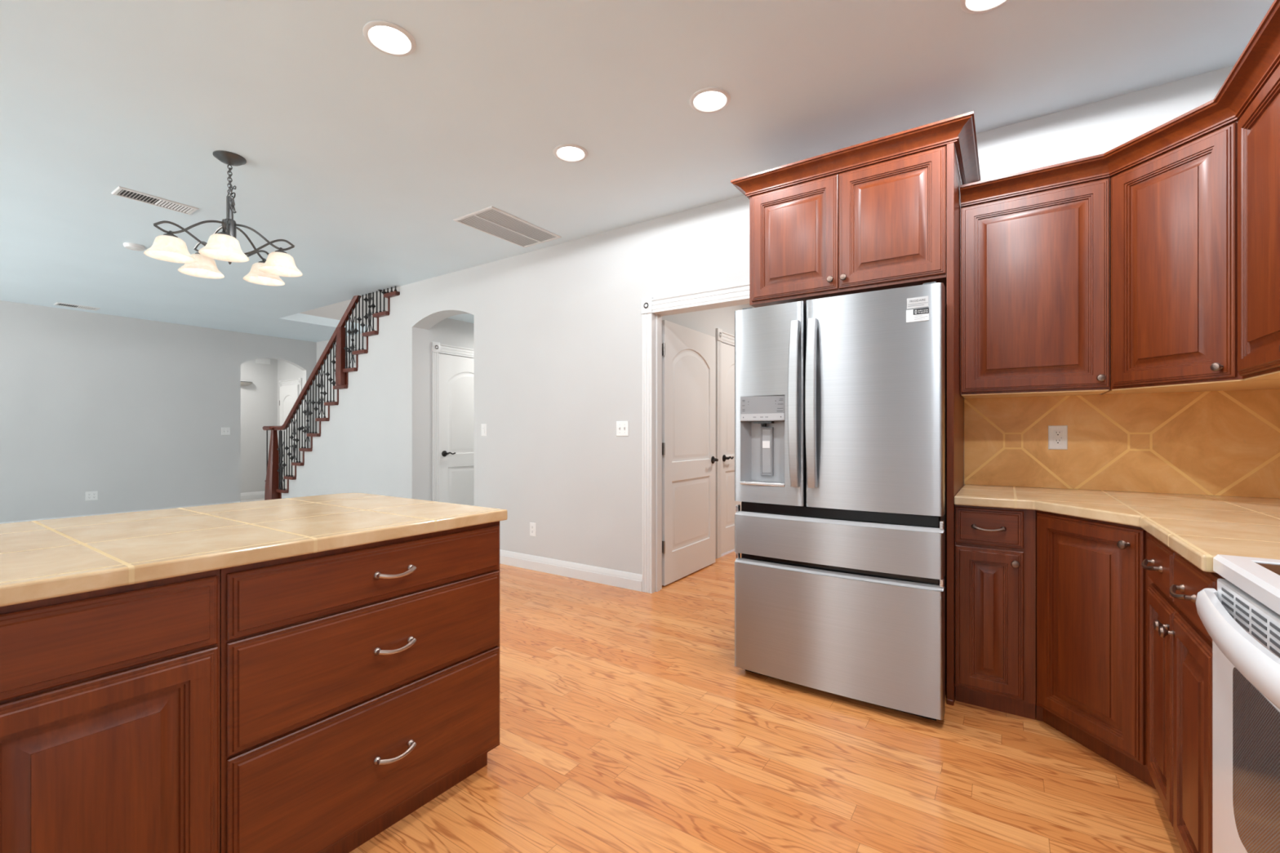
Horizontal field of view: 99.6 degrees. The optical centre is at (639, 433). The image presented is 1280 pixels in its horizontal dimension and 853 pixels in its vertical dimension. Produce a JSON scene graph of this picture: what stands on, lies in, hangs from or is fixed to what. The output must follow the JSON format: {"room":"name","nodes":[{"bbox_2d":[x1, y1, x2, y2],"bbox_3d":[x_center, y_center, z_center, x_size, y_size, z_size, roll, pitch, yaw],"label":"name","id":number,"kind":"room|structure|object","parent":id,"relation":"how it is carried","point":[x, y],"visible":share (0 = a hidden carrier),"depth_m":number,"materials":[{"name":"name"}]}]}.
{"room":"kitchen","nodes":[
{"label":"kitchen","id":0,"kind":"room"},
{"bbox_2d":[0,300,316,522],"bbox_3d":[-8.058,-0.205,6.050,0.130,2.790,8.550,0,0,34],"label":"wall","id":1,"kind":"structure","parent":0,"point":[133,412],"depth_m":7.36,"materials":[{"name":"white paint"}]},
{"bbox_2d":[85,491,97,500],"bbox_3d":[-7.233,0.820,7.140,0.009,0.117,0.117,0,0,34],"label":"wall outlet","id":2,"kind":"object","parent":1,"relation":"attached to","point":[90,495],"visible":1,"depth_m":7.14,"materials":[{"name":"white plastic"}]},
{"bbox_2d":[0,501,240,524],"bbox_3d":[-8.344,1.128,5.498,0.016,0.124,7.315,0,0,34],"label":"baseboard","id":3,"kind":"structure","parent":1,"relation":"attached to","point":[237,501],"depth_m":7.29,"materials":[{"name":"white paint"}]},
{"bbox_2d":[221,427,230,435],"bbox_3d":[-6.396,-0.038,8.363,0.018,0.117,0.117,0,0,34],"label":"light switch","id":4,"kind":"object","parent":1,"relation":"attached to","point":[224,431],"visible":1,"depth_m":8.36,"materials":[{"name":"white plastic"}]},
{"bbox_2d":[240,497,264,502],"bbox_3d":[-5.673,1.240,5.487,7.648,0.099,10.500,0,0,34],"label":"floor","id":5,"kind":"structure","parent":0,"point":[260,499],"depth_m":9.73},
{"bbox_2d":[262,285,399,500],"bbox_3d":[-3.657,-0.503,7.240,3.252,3.386,1.315,0,0,34],"label":"staircase","id":6,"kind":"structure","parent":5,"relation":"on","point":[275,469],"depth_m":6.79,"materials":[{"name":"brown wood"}]},
{"bbox_2d":[240,358,277,493],"bbox_3d":[-7.461,-0.205,9.393,0.100,2.790,2.350,0,0,34],"label":"wall","id":7,"kind":"structure","parent":0,"point":[259,399],"depth_m":9.92,"materials":[{"name":"white paint"}]},
{"bbox_2d":[240,381,252,386],"bbox_3d":[-7.114,-0.897,9.707,0.120,0.074,0.316,0,0,34],"label":"wall sconce","id":8,"kind":"object","parent":7,"relation":"attached to","point":[242,383],"visible":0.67,"depth_m":9.71,"materials":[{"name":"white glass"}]},
{"bbox_2d":[240,491,264,499],"bbox_3d":[-6.940,1.128,8.948,1.260,0.124,2.200,0,0,34],"label":"baseboard","id":9,"kind":"structure","parent":7,"relation":"attached to","point":[258,495],"depth_m":9.87,"materials":[{"name":"white paint"}]},
{"bbox_2d":[255,358,270,364],"bbox_3d":[-6.974,-1.345,10.011,0.010,0.100,0.240,0,0,34],"label":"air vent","id":10,"kind":"object","parent":7,"relation":"in","point":[264,361],"visible":0.91,"depth_m":10.01,"materials":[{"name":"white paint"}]},
{"bbox_2d":[277,360,302,462],"bbox_3d":[-6.290,-0.205,9.897,1.269,2.790,0.100,0,0,34],"label":"wall","id":11,"kind":"structure","parent":0,"point":[286,371],"depth_m":10.01,"materials":[{"name":"white paint"}]},
{"bbox_2d":[279,384,298,488],"bbox_3d":[-6.421,0.152,9.865,0.702,2.055,0.094,0,0,34],"label":"door","id":12,"kind":"structure","parent":11,"relation":"in","point":[289,394],"depth_m":9.88,"materials":[{"name":"white paint"}]},
{"bbox_2d":[279,377,302,462],"bbox_3d":[-6.397,0.098,9.891,0.858,2.185,0.030,0,0,34],"label":"trim","id":13,"kind":"structure","parent":11,"relation":"attached to","point":[299,381],"depth_m":9.78,"materials":[{"name":"white paint"}]},
{"bbox_2d":[298,286,399,433],"bbox_3d":[-4.088,-1.510,7.641,4.648,5.400,1.455,0,0,34],"label":"wall","id":14,"kind":"structure","parent":0,"point":[335,311],"depth_m":8.50,"materials":[{"name":"white paint"}]},
{"bbox_2d":[428,318,474,501],"bbox_3d":[-1.060,-0.205,6.847,1.450,2.790,3.065,0,0,34],"label":"wall","id":15,"kind":"structure","parent":0,"point":[448,331],"depth_m":6.10,"materials":[{"name":"white paint"}]},
{"bbox_2d":[431,341,474,502],"bbox_3d":[-2.003,0.087,6.367,0.030,2.205,0.998,0,0,34],"label":"trim","id":16,"kind":"structure","parent":15,"relation":"attached to","point":[437,348],"depth_m":6.00,"materials":[{"name":"white paint"}]},
{"bbox_2d":[439,353,474,506],"bbox_3d":[-2.003,0.142,6.367,0.094,2.075,0.810,0,0,34],"label":"door","id":17,"kind":"structure","parent":15,"relation":"in","point":[456,373],"depth_m":6.23,"materials":[{"name":"white paint"}]},
{"bbox_2d":[0,0,1274,342],"bbox_3d":[-3.585,-1.515,4.069,12.695,0.410,10.500,0,0,34],"label":"ceiling","id":18,"kind":"structure","parent":0,"point":[361,157],"depth_m":2.65,"materials":[{"name":"paint"}]},
{"bbox_2d":[53,302,100,310],"bbox_3d":[-7.062,-1.596,6.794,0.200,0.008,0.380,0,0,34],"label":"ceiling vent","id":19,"kind":"object","parent":18,"relation":"in","point":[56,303],"visible":1,"depth_m":6.78,"materials":[{"name":"white metal"}]},
{"bbox_2d":[123,242,145,251],"bbox_3d":[-4.297,-1.583,4.601,0.140,0.034,0.139,0,0,34],"label":"smoke detector","id":20,"kind":"object","parent":18,"relation":"attached to","point":[134,246],"visible":1,"depth_m":4.57,"materials":[{"name":"white paint"}]},
{"bbox_2d":[111,186,199,214],"bbox_3d":[-3.323,-1.596,3.721,0.180,0.008,0.420,0,0,34],"label":"ceiling vent","id":21,"kind":"object","parent":18,"relation":"in","point":[120,191],"visible":1,"depth_m":3.71,"materials":[{"name":"white metal"}]},
{"bbox_2d":[143,150,302,285],"bbox_3d":[-2.391,-1.278,3.124,0.714,0.644,0.705,0,0,34],"label":"chandelier","id":22,"kind":"object","parent":18,"relation":"hanging from","point":[224,246],"visible":1,"depth_m":3.12,"materials":[{"name":"white glass"}]},
{"bbox_2d":[362,20,416,56],"bbox_3d":[-1.013,-1.596,2.192,0.196,0.008,0.196,0,0,34],"label":"recessed light","id":23,"kind":"object","parent":18,"relation":"in","point":[388,37],"visible":1,"depth_m":2.19,"materials":[{"name":"white paint"}]},
{"bbox_2d":[453,205,561,247],"bbox_3d":[-1.018,-1.595,4.222,0.430,0.009,0.720,0,0,34],"label":"ceiling vent","id":24,"kind":"object","parent":18,"relation":"in","point":[491,220],"visible":1,"depth_m":4.18,"materials":[{"name":"white metal"}]},
{"bbox_2d":[553,143,587,162],"bbox_3d":[-0.395,-1.596,3.083,0.196,0.008,0.196,0,0,34],"label":"recessed light","id":25,"kind":"object","parent":18,"relation":"in","point":[570,153],"visible":1,"depth_m":3.08,"materials":[{"name":"white paint"}]},
{"bbox_2d":[689,87,730,113],"bbox_3d":[0.335,-1.596,2.596,0.196,0.008,0.196,0,0,34],"label":"recessed light","id":26,"kind":"object","parent":18,"relation":"in","point":[708,100],"visible":1,"depth_m":2.59,"materials":[{"name":"white paint"}]},
{"bbox_2d":[960,0,1009,13],"bbox_3d":[1.271,-1.596,1.959,0.196,0.008,0.196,0,0,34],"label":"recessed light","id":27,"kind":"object","parent":18,"relation":"in","point":[971,6],"visible":1,"depth_m":2.02,"materials":[{"name":"white paint"}]},
{"bbox_2d":[662,303,754,559],"bbox_3d":[2.104,-0.205,4.697,3.000,2.790,3.065,0,0,34],"label":"wall","id":28,"kind":"structure","parent":0,"point":[705,322],"depth_m":5.11,"materials":[{"name":"white paint"}]},
{"bbox_2d":[715,328,734,558],"bbox_3d":[1.002,0.092,5.540,0.030,2.195,0.948,0,0,34],"label":"trim","id":29,"kind":"structure","parent":28,"relation":"attached to","point":[721,336],"depth_m":5.18,"materials":[{"name":"white paint"}]},
{"bbox_2d":[721,342,742,554],"bbox_3d":[1.002,0.142,5.540,0.094,2.055,0.760,0,0,34],"label":"door","id":30,"kind":"structure","parent":28,"relation":"in","point":[728,503],"depth_m":5.37,"materials":[{"name":"white paint"}]},
{"bbox_2d":[349,548,1182,852],"bbox_3d":[0.534,1.240,3.325,5.045,0.100,7.100,0,0,34],"label":"floor","id":31,"kind":"structure","parent":0,"point":[629,722],"depth_m":1.95,"materials":[{"name":"brown wood"}]},
{"bbox_2d":[0,568,220,852],"bbox_3d":[-1.473,0.751,1.350,0.965,0.878,0.407,0,0,34],"label":"base cabinet","id":32,"kind":"object","parent":31,"relation":"on","point":[110,698],"visible":0.97,"depth_m":1.09,"materials":[{"name":"brown wood"}]},
{"bbox_2d":[220,520,499,852],"bbox_3d":[-1.109,0.751,1.856,0.998,0.878,0.836,0,0,34],"label":"base cabinet","id":33,"kind":"object","parent":31,"relation":"on","point":[360,684],"visible":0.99,"depth_m":1.49,"materials":[{"name":"brown wood"}]},
{"bbox_2d":[734,281,946,720],"bbox_3d":[1.059,0.284,2.747,0.906,1.812,0.935,0,0,34],"label":"refrigerator","id":34,"kind":"object","parent":31,"relation":"on","point":[841,401],"visible":1,"depth_m":2.38,"materials":[{"name":"grey metal"}]},
{"bbox_2d":[946,142,964,705],"bbox_3d":[1.545,-0.045,2.647,0.028,2.470,0.664,0,0,34],"label":"end panel","id":35,"kind":"object","parent":31,"relation":"on","point":[955,401],"visible":0.82,"depth_m":2.39,"materials":[{"name":"brown wood"}]},
{"bbox_2d":[955,505,1035,719],"bbox_3d":[1.671,0.751,2.547,0.288,0.878,0.688,0,0,34],"label":"base cabinet","id":36,"kind":"object","parent":31,"relation":"on","point":[995,548],"visible":1,"depth_m":2.29,"materials":[{"name":"brown wood"}]},
{"bbox_2d":[1035,510,1156,790],"bbox_3d":[2.084,0.751,2.099,0.892,0.878,0.965,0,0,34],"label":"base cabinet","id":37,"kind":"object","parent":31,"relation":"on","point":[1092,583],"visible":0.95,"depth_m":1.96,"materials":[{"name":"brown wood"}]},
{"bbox_2d":[954,484,1279,573],"bbox_3d":[1.765,0.291,1.887,1.187,0.038,1.679,0,0,34],"label":"countertop","id":38,"kind":"structure","parent":37,"relation":"on","point":[1199,528],"depth_m":1.89,"materials":[{"name":"tile"}]},
{"bbox_2d":[1142,533,1224,852],"bbox_3d":[1.713,0.751,1.336,0.648,0.878,0.710,0,0,34],"label":"base cabinet","id":39,"kind":"object","parent":31,"relation":"on","point":[1180,646],"visible":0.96,"depth_m":1.44,"materials":[{"name":"brown wood"}]},
{"bbox_2d":[1195,554,1279,852],"bbox_3d":[1.285,0.650,0.733,0.668,1.080,0.780,0,0,34],"label":"range","id":40,"kind":"object","parent":31,"relation":"on","point":[1242,618],"visible":1,"depth_m":1.01,"materials":[{"name":"white metal"}]},
{"bbox_2d":[1213,554,1279,614],"bbox_3d":[1.302,0.285,0.722,0.588,0.038,0.760,0,0,34],"label":"cooktop","id":41,"kind":"object","parent":40,"relation":"in","point":[1260,578],"depth_m":1.05,"materials":[{"name":"white metal"}]},
{"bbox_3d":[-1.781,0.751,0.898,0.965,0.878,0.683,0,0,34],"label":"base cabinet","id":42,"kind":"object","parent":31,"relation":"on","visible":0},
{"bbox_2d":[0,493,507,607],"bbox_3d":[-1.453,0.291,1.424,1.035,0.038,1.962,0,0,34],"label":"countertop","id":43,"kind":"structure","parent":42,"relation":"on","point":[50,558],"depth_m":1.44,"materials":[{"name":"tile"}]},
{"bbox_2d":[281,65,1276,574],"bbox_3d":[-1.107,-0.205,4.978,9.616,2.790,0.200,0,0,34],"label":"wall","id":44,"kind":"structure","parent":0,"point":[558,328],"depth_m":4.52,"materials":[{"name":"white paint"}]},
{"bbox_2d":[480,423,486,435],"bbox_3d":[-1.474,-0.035,5.101,0.072,0.117,0.010,0,0,34],"label":"light switch","id":45,"kind":"object","parent":44,"relation":"attached to","point":[483,426],"visible":1,"depth_m":5.09,"materials":[{"name":"white plastic"}]},
{"bbox_2d":[529,522,536,536],"bbox_3d":[-0.940,0.838,4.738,0.072,0.117,0.009,0,0,34],"label":"wall outlet","id":46,"kind":"object","parent":44,"relation":"attached to","point":[532,526],"visible":1,"depth_m":4.73,"materials":[{"name":"white plastic"}]},
{"bbox_2d":[499,549,642,591],"bbox_3d":[-0.788,1.128,4.631,1.948,0.124,0.016,0,0,34],"label":"baseboard","id":47,"kind":"structure","parent":44,"relation":"attached to","point":[624,580],"depth_m":4.45,"materials":[{"name":"white paint"}]},
{"bbox_2d":[616,421,628,435],"bbox_3d":[-0.140,-0.039,4.189,0.116,0.117,0.018,0,0,34],"label":"light switch","id":48,"kind":"object","parent":44,"relation":"attached to","point":[622,427],"visible":1,"depth_m":4.19,"materials":[{"name":"white plastic"}]},
{"bbox_2d":[662,320,718,586],"bbox_3d":[0.420,0.148,4.574,0.153,2.060,0.946,0,0,33],"label":"door","id":49,"kind":"structure","parent":44,"relation":"in","point":[688,355],"depth_m":4.50,"materials":[{"name":"white paint"}]},
{"bbox_2d":[640,283,749,593],"bbox_3d":[0.500,0.087,3.825,1.091,2.205,0.160,0,0,34],"label":"trim","id":50,"kind":"structure","parent":44,"relation":"attached to","point":[652,310],"depth_m":4.05,"materials":[{"name":"white paint"}]},
{"bbox_2d":[730,111,980,307],"bbox_3d":[1.147,-1.026,2.888,1.110,0.663,0.720,0,0,34],"label":"upper cabinet","id":51,"kind":"object","parent":44,"relation":"attached to","point":[871,215],"visible":0.98,"depth_m":2.60,"materials":[{"name":"brown wood"}]},
{"bbox_2d":[960,177,1110,399],"bbox_3d":[1.877,-0.658,2.607,0.558,0.943,0.364,0,0,34],"label":"upper cabinet","id":52,"kind":"object","parent":44,"relation":"attached to","point":[1035,267],"visible":1,"depth_m":2.47,"materials":[{"name":"brown wood"}]},
{"bbox_2d":[964,389,1279,498],"bbox_3d":[2.235,0.042,2.578,1.187,0.458,0.012,0,0,34],"label":"tile backsplash","id":53,"kind":"structure","parent":44,"relation":"attached to","point":[1224,443],"depth_m":2.52,"materials":[{"name":"tile"}]},
{"bbox_2d":[1048,425,1067,449],"bbox_3d":[2.068,0.019,2.679,0.076,0.119,0.009,0,0,34],"label":"wall outlet","id":54,"kind":"object","parent":53,"relation":"attached to","point":[1057,434],"visible":1,"depth_m":2.68,"materials":[{"name":"white plastic"}]},
{"bbox_2d":[1053,431,1062,444],"bbox_3d":[2.067,0.019,2.677,0.035,0.068,0.003,0,0,34],"label":"receptacle","id":55,"kind":"object","parent":54,"relation":"attached to","point":[1057,434],"depth_m":2.68,"materials":[{"name":"white plastic"}]},
{"bbox_2d":[1102,119,1279,394],"bbox_3d":[2.291,-0.658,2.161,0.624,0.943,0.637,0,0,34],"label":"upper cabinet","id":56,"kind":"object","parent":44,"relation":"attached to","point":[1174,213],"visible":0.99,"depth_m":2.08,"materials":[{"name":"brown wood"}]},
{"bbox_2d":[960,0,1279,207],"bbox_3d":[1.803,-1.149,1.826,0.620,0.078,1.631,0,0,3],"label":"crown molding","id":57,"kind":"structure","parent":56,"relation":"attached to","point":[1260,57],"depth_m":2.08,"materials":[{"name":"brown wood"}]},
{"bbox_3d":[0.750,-0.205,-0.755,0.100,2.790,7.195,0,0,34],"label":"wall","id":58,"kind":"structure","parent":0,"visible":0},
{"bbox_2d":[1237,64,1279,380],"bbox_3d":[1.926,-0.658,1.390,0.361,0.943,1.064,0,0,34],"label":"upper cabinet","id":59,"kind":"object","parent":58,"relation":"attached to","point":[1259,126],"visible":0.99,"depth_m":1.72,"materials":[{"name":"brown wood"}]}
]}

